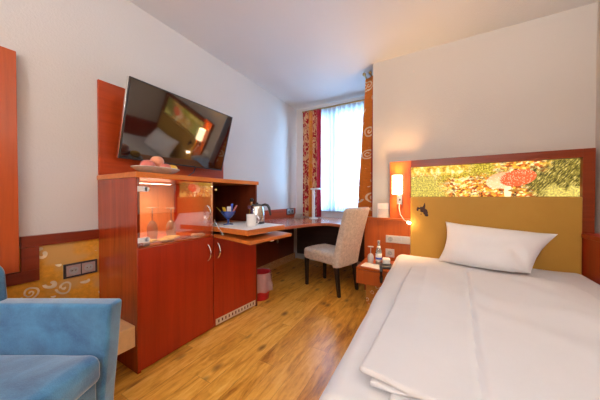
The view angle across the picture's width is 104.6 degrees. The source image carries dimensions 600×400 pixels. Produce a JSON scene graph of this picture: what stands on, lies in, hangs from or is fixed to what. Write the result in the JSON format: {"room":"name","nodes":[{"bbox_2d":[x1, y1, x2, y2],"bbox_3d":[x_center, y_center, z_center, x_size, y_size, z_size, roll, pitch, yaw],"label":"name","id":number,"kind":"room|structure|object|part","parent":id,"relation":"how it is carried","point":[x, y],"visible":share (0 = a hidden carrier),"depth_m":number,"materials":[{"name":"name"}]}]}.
{"room":"hotel room","nodes":[
{"label":"hotel room","id":0,"kind":"room"},
{"bbox_2d":[0,0,296,257],"bbox_3d":[-1.806,-0.245,1.192,0.120,2.660,7.160,0,1,29],"label":"wall","id":1,"kind":"structure","parent":0,"point":[62,48],"depth_m":1.64,"materials":[{"name":"paint"}]},
{"bbox_2d":[0,46,39,286],"bbox_3d":[-1.834,-0.172,0.969,0.050,1.330,1.002,0,1,29],"label":"wall panel","id":2,"kind":"object","parent":1,"relation":"attached to","point":[29,270],"visible":1,"depth_m":1.30,"materials":[{"name":"brown wood"}]},
{"bbox_3d":[-1.854,-0.211,0.933,0.050,1.253,0.920,0,1,29],"label":"panel","id":3,"kind":"part","parent":2,"relation":"part of","materials":[{"name":"brown wood"}]},
{"bbox_3d":[-1.842,0.390,0.981,0.032,0.205,1.002,0,1,29],"label":"frame","id":4,"kind":"part","parent":2,"relation":"part of","materials":[{"name":"brown wood"}]},
{"bbox_2d":[6,239,98,297],"bbox_3d":[-1.790,0.686,1.097,0.012,0.800,1.349,0,1,29],"label":"wall panel","id":5,"kind":"object","parent":1,"relation":"attached to","point":[52,258],"depth_m":1.51,"materials":[{"name":"gold"}]},
{"bbox_2d":[19,229,99,247],"bbox_3d":[-1.543,0.245,1.514,0.030,0.066,0.368,0,1,29],"label":"rail","id":6,"kind":"object","parent":1,"relation":"attached to","point":[64,237],"visible":1,"depth_m":1.48,"materials":[{"name":"brown wood"}]},
{"bbox_2d":[63,259,96,278],"bbox_3d":[-1.498,0.469,1.588,0.016,0.094,0.176,0,1,29],"label":"wall outlet","id":7,"kind":"object","parent":1,"relation":"attached to","point":[71,270],"visible":1,"depth_m":1.58,"materials":[{"name":"plastic"}]},
{"bbox_2d":[66,264,80,276],"bbox_3d":[-1.515,0.470,1.553,0.005,0.070,0.072,0,1,29],"label":"socket","id":8,"kind":"object","parent":7,"relation":"attached to","point":[72,270],"depth_m":1.55,"materials":[{"name":"grey plastic"}]},
{"bbox_2d":[82,261,94,273],"bbox_3d":[-1.476,0.469,1.621,0.005,0.070,0.072,0,1,29],"label":"socket","id":9,"kind":"object","parent":7,"relation":"attached to","point":[88,267],"depth_m":1.62,"materials":[{"name":"grey plastic"}]},
{"bbox_2d":[97,79,222,178],"bbox_3d":[-1.173,-0.530,2.173,0.021,0.687,1.153,0,1,29],"label":"board","id":10,"kind":"object","parent":1,"relation":"attached to","point":[110,97],"visible":0.38,"depth_m":1.74,"materials":[{"name":"brown wood"}]},
{"bbox_2d":[116,76,232,175],"bbox_3d":[-1.056,-0.527,2.088,0.260,0.691,0.963,0,1,29],"label":"television","id":11,"kind":"object","parent":10,"relation":"attached to","point":[155,121],"visible":0.88,"depth_m":1.94,"materials":[{"name":"plastic"}]},
{"bbox_3d":[-1.266,-0.588,1.655,0.187,0.556,0.004,0,1,29],"label":"trim","id":12,"kind":"part","parent":11,"relation":"part of","materials":[{"name":"silver metal"}]},
{"bbox_2d":[257,229,293,267],"bbox_3d":[-0.726,0.625,2.994,0.014,0.643,2.500,0,1,29],"label":"panel","id":13,"kind":"object","parent":1,"relation":"attached to","point":[267,252],"depth_m":3.60,"materials":[{"name":"brown wood"}]},
{"bbox_2d":[257,252,294,269],"bbox_3d":[-0.739,1.005,2.978,0.012,0.113,2.650,0,1,29],"label":"baseboard","id":14,"kind":"structure","parent":1,"relation":"attached to","point":[281,261],"depth_m":3.68,"materials":[{"name":"wood"}]},
{"bbox_2d":[264,208,341,242],"bbox_3d":[0.150,0.421,3.029,1.505,0.531,1.778,0,1,29],"label":"desk","id":15,"kind":"object","parent":1,"relation":"attached to","point":[278,216],"visible":0.41,"depth_m":3.36,"materials":[{"name":"brown wood"}]},
{"bbox_2d":[286,208,293,214],"bbox_3d":[-0.174,0.193,3.925,0.016,0.102,0.225,0,1,29],"label":"outlet","id":16,"kind":"object","parent":15,"relation":"attached to","point":[289,211],"visible":1,"depth_m":3.91,"materials":[{"name":"plastic"}]},
{"bbox_2d":[294,213,302,218],"bbox_3d":[-0.018,0.254,3.729,0.078,0.075,0.150,-1,1,-41],"label":"box","id":17,"kind":"object","parent":15,"relation":"on","point":[297,215],"visible":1,"depth_m":3.69,"materials":[{"name":"plastic"}]},
{"bbox_2d":[309,188,320,218],"bbox_3d":[0.232,0.053,3.654,0.187,0.480,0.143,0,1,29],"label":"desk lamp","id":18,"kind":"object","parent":15,"relation":"on","point":[312,189],"visible":1,"depth_m":3.65,"materials":[{"name":"white plastic"}]},
{"bbox_2d":[114,258,370,399],"bbox_3d":[-0.332,1.135,0.384,3.500,0.080,7.160,0,1,29],"label":"floor","id":19,"kind":"structure","parent":0,"point":[290,345],"depth_m":1.65,"materials":[{"name":"brown wood"}]},
{"bbox_2d":[0,266,121,399],"bbox_3d":[-1.274,0.699,0.787,0.799,0.782,0.740,0,1,0],"label":"armchair","id":20,"kind":"object","parent":19,"relation":"on","point":[51,348],"visible":1,"depth_m":1.07,"materials":[{"name":"blue fabric"}]},
{"bbox_3d":[-1.541,0.670,0.787,0.265,0.725,0.740,0,1,0],"label":"backrest","id":21,"kind":"part","parent":20,"relation":"part of","materials":[{"name":"blue fabric"}]},
{"bbox_2d":[0,355,99,399],"bbox_3d":[-1.178,0.762,0.786,0.554,0.152,0.567,0,1,0],"label":"seat cushion","id":22,"kind":"object","parent":20,"relation":"on","point":[22,377],"depth_m":0.94,"materials":[{"name":"blue fabric"}]},
{"bbox_2d":[97,171,291,373],"bbox_3d":[-0.756,0.447,1.909,1.017,1.256,1.093,0,1,29],"label":"cabinet","id":23,"kind":"object","parent":19,"relation":"on","point":[174,292],"visible":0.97,"depth_m":1.73,"materials":[{"name":"brown wood"}]},
{"bbox_3d":[-1.229,0.469,1.566,0.527,1.222,0.020,0,1,29],"label":"panel","id":24,"kind":"part","parent":23,"relation":"part of","materials":[{"name":"brown wood"}]},
{"bbox_2d":[118,318,134,354],"bbox_3d":[-1.274,0.846,1.500,0.494,0.130,0.143,0,1,29],"label":"shelf","id":25,"kind":"object","parent":23,"relation":"attached to","point":[127,330],"visible":0.24,"depth_m":1.41,"materials":[{"name":"brown wood"}]},
{"bbox_2d":[140,242,149,245],"bbox_3d":[-1.014,0.286,1.519,0.040,0.022,0.047,0,1,24],"label":"matchbox","id":26,"kind":"object","parent":23,"relation":"on","point":[144,243],"visible":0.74,"depth_m":1.50,"materials":[{"name":"cardboard"}]},
{"bbox_2d":[147,207,157,238],"bbox_3d":[-1.119,0.176,1.759,0.072,0.239,0.072,-1,1,-41],"label":"wine glass","id":27,"kind":"object","parent":23,"relation":"on","point":[147,207],"visible":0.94,"depth_m":1.75,"materials":[{"name":"clear glass"}]},
{"bbox_2d":[147,221,157,238],"bbox_3d":[-1.119,0.226,1.759,0.072,0.139,0.072,0,1,29],"label":"bowl","id":28,"kind":"object","parent":27,"relation":"on","point":[150,221],"depth_m":1.76,"materials":[{"name":"clear glass"}]},
{"bbox_2d":[130,165,179,173],"bbox_3d":[-1.029,-0.203,1.669,0.240,0.050,0.336,0,1,21],"label":"fruit bowl","id":29,"kind":"object","parent":23,"relation":"on","point":[141,168],"visible":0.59,"depth_m":1.57,"materials":[{"name":"white ceramic"}]},
{"bbox_2d":[140,160,154,165],"bbox_3d":[-1.060,-0.238,1.614,0.092,0.084,0.092,0,1,29],"label":"peach","id":30,"kind":"object","parent":29,"relation":"in","point":[144,162],"visible":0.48,"depth_m":1.58,"materials":[{"name":"red food"}]},
{"bbox_2d":[150,156,163,165],"bbox_3d":[-1.034,-0.277,1.680,0.088,0.080,0.088,0,1,29],"label":"peach","id":31,"kind":"object","parent":29,"relation":"in","point":[158,161],"visible":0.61,"depth_m":1.65,"materials":[{"name":"orange food"}]},
{"bbox_2d":[160,164,170,167],"bbox_3d":[-0.981,-0.233,1.693,0.072,0.066,0.072,0,1,29],"label":"peach","id":32,"kind":"object","parent":29,"relation":"in","point":[162,165],"visible":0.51,"depth_m":1.67,"materials":[{"name":"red food"}]},
{"bbox_3d":[-1.313,0.084,1.938,0.012,0.462,0.557,0,1,29],"label":"panel","id":33,"kind":"part","parent":23,"relation":"part of","materials":[{"name":"clear glass"}]},
{"bbox_2d":[157,237,174,241],"bbox_3d":[-0.970,0.285,1.679,0.100,0.020,0.095,1,1,41],"label":"snack packet","id":34,"kind":"object","parent":23,"relation":"on","point":[165,239],"visible":1,"depth_m":1.66,"materials":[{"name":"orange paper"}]},
{"bbox_2d":[166,208,175,235],"bbox_3d":[-1.028,0.179,1.851,0.072,0.231,0.072,-1,1,-41],"label":"wine glass","id":35,"kind":"object","parent":23,"relation":"on","point":[167,208],"visible":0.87,"depth_m":1.85,"materials":[{"name":"clear glass"}]},
{"bbox_2d":[166,220,175,235],"bbox_3d":[-1.028,0.227,1.851,0.072,0.134,0.072,0,1,29],"label":"bowl","id":36,"kind":"object","parent":35,"relation":"on","point":[170,220],"depth_m":1.85,"materials":[{"name":"clear glass"}]},
{"bbox_2d":[163,235,179,238],"bbox_3d":[-0.986,0.284,1.780,0.100,0.020,0.095,0,1,1],"label":"snack packet","id":37,"kind":"object","parent":23,"relation":"on","point":[172,236],"visible":0.73,"depth_m":1.76,"materials":[{"name":"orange paper"}]},
{"bbox_2d":[140,231,208,248],"bbox_3d":[-1.091,0.305,1.817,0.496,0.022,0.557,0,1,29],"label":"shelf","id":38,"kind":"object","parent":23,"relation":"attached to","point":[178,242],"depth_m":1.81,"materials":[{"name":"brown wood"}]},
{"bbox_3d":[-0.870,0.685,1.687,0.018,0.762,0.570,0,1,29],"label":"door","id":39,"kind":"part","parent":23,"relation":"part of","materials":[{"name":"brown wood"}]},
{"bbox_3d":[-0.865,0.079,1.676,0.007,0.429,0.565,0,1,29],"label":"glass door","id":40,"kind":"part","parent":23,"relation":"part of","materials":[{"name":"clear glass"}]},
{"bbox_3d":[-0.941,-0.165,2.004,0.593,0.034,1.093,0,1,29],"label":"panel","id":41,"kind":"part","parent":23,"relation":"part of","materials":[{"name":"brown wood"}]},
{"bbox_2d":[191,233,204,236],"bbox_3d":[-0.827,0.282,1.883,0.100,0.022,0.060,-1,1,-44],"label":"packet","id":42,"kind":"object","parent":23,"relation":"on","point":[193,234],"visible":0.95,"depth_m":1.86,"materials":[{"name":"paper"}]},
{"bbox_3d":[-1.059,0.428,2.395,0.012,1.162,0.479,0,1,29],"label":"panel","id":43,"kind":"part","parent":23,"relation":"part of","materials":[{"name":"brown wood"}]},
{"bbox_3d":[-0.587,0.686,2.139,0.018,0.748,0.482,1,1,35],"label":"door","id":44,"kind":"part","parent":23,"relation":"part of","materials":[{"name":"brown wood"}]},
{"bbox_2d":[216,300,254,324],"bbox_3d":[-0.578,1.028,2.139,0.003,0.052,0.452,1,1,35],"label":"vent grille","id":45,"kind":"object","parent":23,"relation":"attached to","point":[221,318],"depth_m":2.11,"materials":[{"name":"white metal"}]},
{"bbox_3d":[-0.690,0.457,2.474,0.580,1.222,0.020,0,1,29],"label":"panel","id":46,"kind":"part","parent":23,"relation":"part of","materials":[{"name":"brown wood"}]},
{"bbox_2d":[213,221,282,229],"bbox_3d":[-0.552,0.220,2.093,0.685,0.002,0.425,1,1,35],"label":"mat","id":47,"kind":"object","parent":23,"relation":"on","point":[241,225],"visible":0.79,"depth_m":2.00,"materials":[{"name":"paper"}]},
{"bbox_2d":[220,211,235,224],"bbox_3d":[-0.642,0.158,2.074,0.140,0.121,0.139,0,1,29],"label":"glass dish","id":48,"kind":"object","parent":47,"relation":"on","point":[227,214],"visible":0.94,"depth_m":2.03,"materials":[{"name":"blue glass"}]},
{"bbox_2d":[246,214,258,226],"bbox_3d":[-0.404,0.170,1.956,0.099,0.100,0.084,0,1,25],"label":"mug","id":49,"kind":"object","parent":47,"relation":"on","point":[250,218],"visible":1,"depth_m":1.93,"materials":[{"name":"ceramic"}]},
{"bbox_2d":[248,202,270,223],"bbox_3d":[-0.381,0.120,2.146,0.196,0.195,0.140,0,1,33],"label":"kettle","id":50,"kind":"object","parent":47,"relation":"on","point":[257,209],"visible":0.89,"depth_m":2.11,"materials":[{"name":"metal"}]},
{"bbox_3d":[-0.312,0.087,2.151,0.097,0.114,0.026,0,1,4],"label":"handle","id":51,"kind":"part","parent":50,"relation":"part of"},
{"bbox_2d":[213,220,284,235],"bbox_3d":[-0.570,0.241,2.107,0.760,0.040,0.438,1,1,35],"label":"tray","id":52,"kind":"object","parent":23,"relation":"on","point":[281,227],"depth_m":1.86,"materials":[{"name":"brown wood"}]},
{"bbox_2d":[257,268,272,300],"bbox_3d":[-0.425,0.921,2.535,0.274,0.293,0.271,0,1,29],"label":"waste bin","id":53,"kind":"object","parent":19,"relation":"on","point":[264,276],"visible":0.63,"depth_m":2.46,"materials":[{"name":"red plastic"}]},
{"bbox_2d":[304,207,369,297],"bbox_3d":[0.431,0.572,2.780,0.410,0.985,0.724,-1,1,-41],"label":"desk chair","id":54,"kind":"object","parent":19,"relation":"on","point":[346,250],"visible":1,"depth_m":2.57,"materials":[{"name":"beige fabric"}]},
{"bbox_3d":[0.087,0.882,2.924,0.046,0.360,0.046,-1,1,-41],"label":"leg","id":55,"kind":"part","parent":54,"relation":"part of","materials":[{"name":"black wood"}]},
{"bbox_3d":[0.365,0.657,2.856,0.410,0.142,0.525,-1,1,-41],"label":"seat","id":56,"kind":"part","parent":54,"relation":"part of","materials":[{"name":"beige fabric"}]},
{"bbox_3d":[0.335,0.879,3.143,0.046,0.360,0.046,-1,1,-41],"label":"leg","id":57,"kind":"part","parent":54,"relation":"part of","materials":[{"name":"black wood"}]},
{"bbox_3d":[0.411,0.887,2.557,0.046,0.360,0.083,-1,1,-41],"label":"leg","id":58,"kind":"part","parent":54,"relation":"part of","materials":[{"name":"black wood"}]},
{"bbox_3d":[0.586,0.416,2.603,0.410,0.670,0.256,-1,1,-41],"label":"backrest","id":59,"kind":"part","parent":54,"relation":"part of","materials":[{"name":"beige fabric"}]},
{"bbox_3d":[0.658,0.884,2.776,0.046,0.360,0.083,-1,1,-41],"label":"leg","id":60,"kind":"part","parent":54,"relation":"part of","materials":[{"name":"black wood"}]},
{"bbox_2d":[356,258,393,303],"bbox_3d":[0.820,0.875,2.473,0.335,0.386,0.419,0,1,29],"label":"nightstand","id":61,"kind":"object","parent":19,"relation":"on","point":[371,278],"visible":0.55,"depth_m":2.34,"materials":[{"name":"brown wood"}]},
{"bbox_2d":[360,262,379,268],"bbox_3d":[0.750,0.681,2.405,0.200,0.004,0.150,1,1,36],"label":"notepad","id":62,"kind":"object","parent":61,"relation":"on","point":[370,265],"visible":0.76,"depth_m":2.40,"materials":[{"name":"paper"}]},
{"bbox_3d":[0.722,0.776,2.297,0.311,0.136,0.018,0,1,29],"label":"drawer","id":63,"kind":"part","parent":61,"relation":"part of","materials":[{"name":"brown wood"}]},
{"bbox_3d":[0.822,0.692,2.473,0.335,0.020,0.413,0,1,29],"label":"panel","id":64,"kind":"part","parent":61,"relation":"part of","materials":[{"name":"brown wood"}]},
{"bbox_2d":[376,240,381,263],"bbox_3d":[0.837,0.556,2.467,0.064,0.252,0.064,0,1,29],"label":"water bottle","id":65,"kind":"object","parent":61,"relation":"on","point":[378,254],"visible":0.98,"depth_m":2.45,"materials":[{"name":"clear glass"}]},
{"bbox_2d":[379,257,391,282],"bbox_3d":[0.854,0.694,2.311,0.122,0.190,0.261,0,1,18],"label":"telephone","id":66,"kind":"object","parent":61,"relation":"on","point":[385,264],"visible":0.91,"depth_m":2.30,"materials":[{"name":"plastic"}]},
{"bbox_2d":[319,254,599,399],"bbox_3d":[1.132,0.832,1.253,1.394,0.504,2.159,0,1,29],"label":"bed","id":67,"kind":"object","parent":19,"relation":"on","point":[347,382],"visible":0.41,"depth_m":1.19,"materials":[{"name":"white fabric"}]},
{"bbox_2d":[359,266,599,399],"bbox_3d":[0.934,0.558,1.058,0.998,0.075,1.493,0,1,29],"label":"duvet","id":68,"kind":"object","parent":67,"relation":"on","point":[446,334],"visible":1,"depth_m":0.88,"materials":[{"name":"fabric"}]},
{"bbox_2d":[439,222,557,272],"bbox_3d":[1.648,0.391,1.949,0.835,0.352,0.341,0,1,29],"label":"pillow","id":69,"kind":"object","parent":67,"relation":"on","point":[468,245],"visible":1,"depth_m":1.89,"materials":[{"name":"fabric"}]},
{"bbox_2d":[297,96,364,261],"bbox_3d":[0.620,-0.280,3.856,1.510,2.660,0.140,0,1,29],"label":"wall","id":70,"kind":"structure","parent":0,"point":[299,112],"depth_m":4.03,"materials":[{"name":"paint"}]},
{"bbox_2d":[296,253,360,265],"bbox_3d":[0.593,1.006,3.823,1.510,0.090,0.014,0,1,29],"label":"baseboard","id":71,"kind":"structure","parent":70,"relation":"attached to","point":[298,255],"depth_m":4.12,"materials":[{"name":"brown wood"}]},
{"bbox_2d":[302,99,363,112],"bbox_3d":[0.638,-1.483,3.678,1.301,0.032,0.166,0,1,29],"label":"curtain rod","id":72,"kind":"object","parent":70,"relation":"attached to","point":[362,99],"visible":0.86,"depth_m":3.64,"materials":[{"name":"gold metal"}]},
{"bbox_2d":[303,109,320,216],"bbox_3d":[0.194,-0.597,3.828,0.334,1.745,0.075,0,1,29],"label":"patterned curtain","id":73,"kind":"object","parent":72,"relation":"hanging from","point":[311,119],"visible":0.92,"depth_m":3.83,"materials":[{"name":"red fabric"}]},
{"bbox_2d":[321,101,363,210],"bbox_3d":[0.708,-0.647,3.609,1.020,1.650,0.077,0,1,29],"label":"sheer curtain","id":74,"kind":"object","parent":72,"relation":"hanging from","point":[341,127],"visible":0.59,"depth_m":3.64,"materials":[{"name":"white fabric"}]},
{"bbox_2d":[128,0,598,109],"bbox_3d":[-0.332,-1.615,0.348,3.500,0.100,7.160,0,1,29],"label":"ceiling","id":75,"kind":"structure","parent":0,"point":[304,53],"depth_m":2.17,"materials":[{"name":"paint"}]},
{"bbox_2d":[372,2,597,217],"bbox_3d":[1.847,-0.265,2.710,1.750,2.660,0.940,0,1,29],"label":"wall","id":76,"kind":"structure","parent":0,"point":[528,86],"depth_m":2.18,"materials":[{"name":"white paint"}]},
{"bbox_2d":[362,71,371,78],"bbox_3d":[0.961,-1.540,3.051,0.142,0.042,0.583,0,1,29],"label":"rod","id":77,"kind":"object","parent":76,"relation":"attached to","point":[369,72],"visible":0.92,"depth_m":2.82,"materials":[{"name":"gold metal"}]},
{"bbox_2d":[358,76,372,215],"bbox_3d":[0.919,-0.620,3.088,0.225,1.810,0.503,0,1,29],"label":"curtain","id":78,"kind":"object","parent":77,"relation":"hanging from","point":[365,196],"visible":0.6,"depth_m":2.90,"materials":[{"name":"orange fabric"}]},
{"bbox_2d":[364,216,409,289],"bbox_3d":[1.006,0.633,2.680,0.487,0.864,0.155,0,1,29],"label":"wall panel","id":79,"kind":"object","parent":76,"relation":"attached to","point":[376,228],"depth_m":2.63,"materials":[{"name":"brown wood"}]},
{"bbox_2d":[377,203,388,217],"bbox_3d":[0.949,0.119,2.654,0.124,0.164,0.028,0,1,29],"label":"folder","id":80,"kind":"object","parent":79,"relation":"on","point":[382,208],"visible":1,"depth_m":2.65,"materials":[{"name":"paper"}]},
{"bbox_2d":[386,249,393,257],"bbox_3d":[1.006,0.594,2.598,0.092,0.092,0.016,0,1,29],"label":"outlet","id":81,"kind":"object","parent":76,"relation":"attached to","point":[389,252],"visible":1,"depth_m":2.59,"materials":[{"name":"grey plastic"}]},
{"bbox_2d":[387,250,392,256],"bbox_3d":[1.005,0.595,2.596,0.066,0.068,0.005,0,1,29],"label":"socket","id":82,"kind":"object","parent":81,"relation":"attached to","point":[389,252],"depth_m":2.59,"materials":[{"name":"grey plastic"}]},
{"bbox_2d":[386,235,409,243],"bbox_3d":[1.079,0.437,2.556,0.254,0.082,0.016,0,1,29],"label":"strip","id":83,"kind":"object","parent":76,"relation":"attached to","point":[389,238],"visible":0.92,"depth_m":2.55,"materials":[{"name":"grey plastic"}]},
{"bbox_2d":[387,236,393,241],"bbox_3d":[1.009,0.436,2.591,0.072,0.058,0.005,0,1,29],"label":"socket","id":84,"kind":"object","parent":83,"relation":"attached to","point":[389,238],"depth_m":2.59,"materials":[{"name":"grey plastic"}]},
{"bbox_2d":[394,237,400,242],"bbox_3d":[1.077,0.437,2.553,0.072,0.058,0.005,0,1,29],"label":"switch","id":85,"kind":"object","parent":83,"relation":"attached to","point":[396,239],"depth_m":2.55,"materials":[{"name":"white plastic"}]},
{"bbox_2d":[402,237,408,242],"bbox_3d":[1.145,0.438,2.515,0.072,0.058,0.005,0,1,29],"label":"switch","id":86,"kind":"object","parent":83,"relation":"attached to","point":[404,239],"depth_m":2.51,"materials":[{"name":"white plastic"}]},
{"bbox_2d":[390,148,595,274],"bbox_3d":[1.673,0.227,2.228,1.529,1.288,0.083,0,1,29],"label":"headboard","id":87,"kind":"object","parent":76,"relation":"attached to","point":[550,192],"visible":0.57,"depth_m":2.09,"materials":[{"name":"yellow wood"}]},
{"bbox_2d":[392,175,410,224],"bbox_3d":[1.083,-0.003,2.472,0.189,0.522,0.127,0,1,29],"label":"wall lamp","id":88,"kind":"object","parent":87,"relation":"attached to","point":[397,180],"visible":1,"depth_m":2.44,"materials":[{"name":"silver metal"}]},
{"bbox_3d":[1.040,-0.163,2.481,0.104,0.202,0.104,0,1,29],"label":"lamp shade","id":89,"kind":"part","parent":88,"relation":"part of","materials":[{"name":"white"}]},
{"bbox_3d":[1.086,-0.005,2.530,0.054,0.105,0.022,0,1,29],"label":"wall plate","id":90,"kind":"part","parent":88,"relation":"part of","materials":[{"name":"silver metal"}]},
{"bbox_3d":[1.733,0.396,2.190,1.248,0.852,0.065,0,1,29],"label":"cushion panel","id":91,"kind":"part","parent":87,"relation":"part of","materials":[{"name":"yellow plastic"}]},
{"bbox_3d":[1.740,-0.381,2.192,1.248,0.070,0.067,0,1,29],"label":"rail","id":92,"kind":"part","parent":87,"relation":"part of","materials":[{"name":"brown wood"}]},
{"bbox_3d":[2.314,0.232,1.878,0.069,1.288,0.067,0,1,29],"label":"post","id":93,"kind":"part","parent":87,"relation":"part of","materials":[{"name":"brown wood"}]},
{"bbox_2d":[595,0,599,233],"bbox_3d":[0.942,-0.219,-0.817,0.120,2.660,6.340,0,1,29],"label":"wall","id":94,"kind":"structure","parent":0,"point":[597,134],"depth_m":1.84,"materials":[{"name":"white paint"}]},
{"bbox_2d":[581,233,599,284],"bbox_3d":[1.428,0.691,0.286,0.100,0.810,3.680,0,1,29],"label":"trim","id":95,"kind":"structure","parent":94,"relation":"attached to","point":[591,242],"depth_m":1.76,"materials":[{"name":"brown wood"}]}
]}

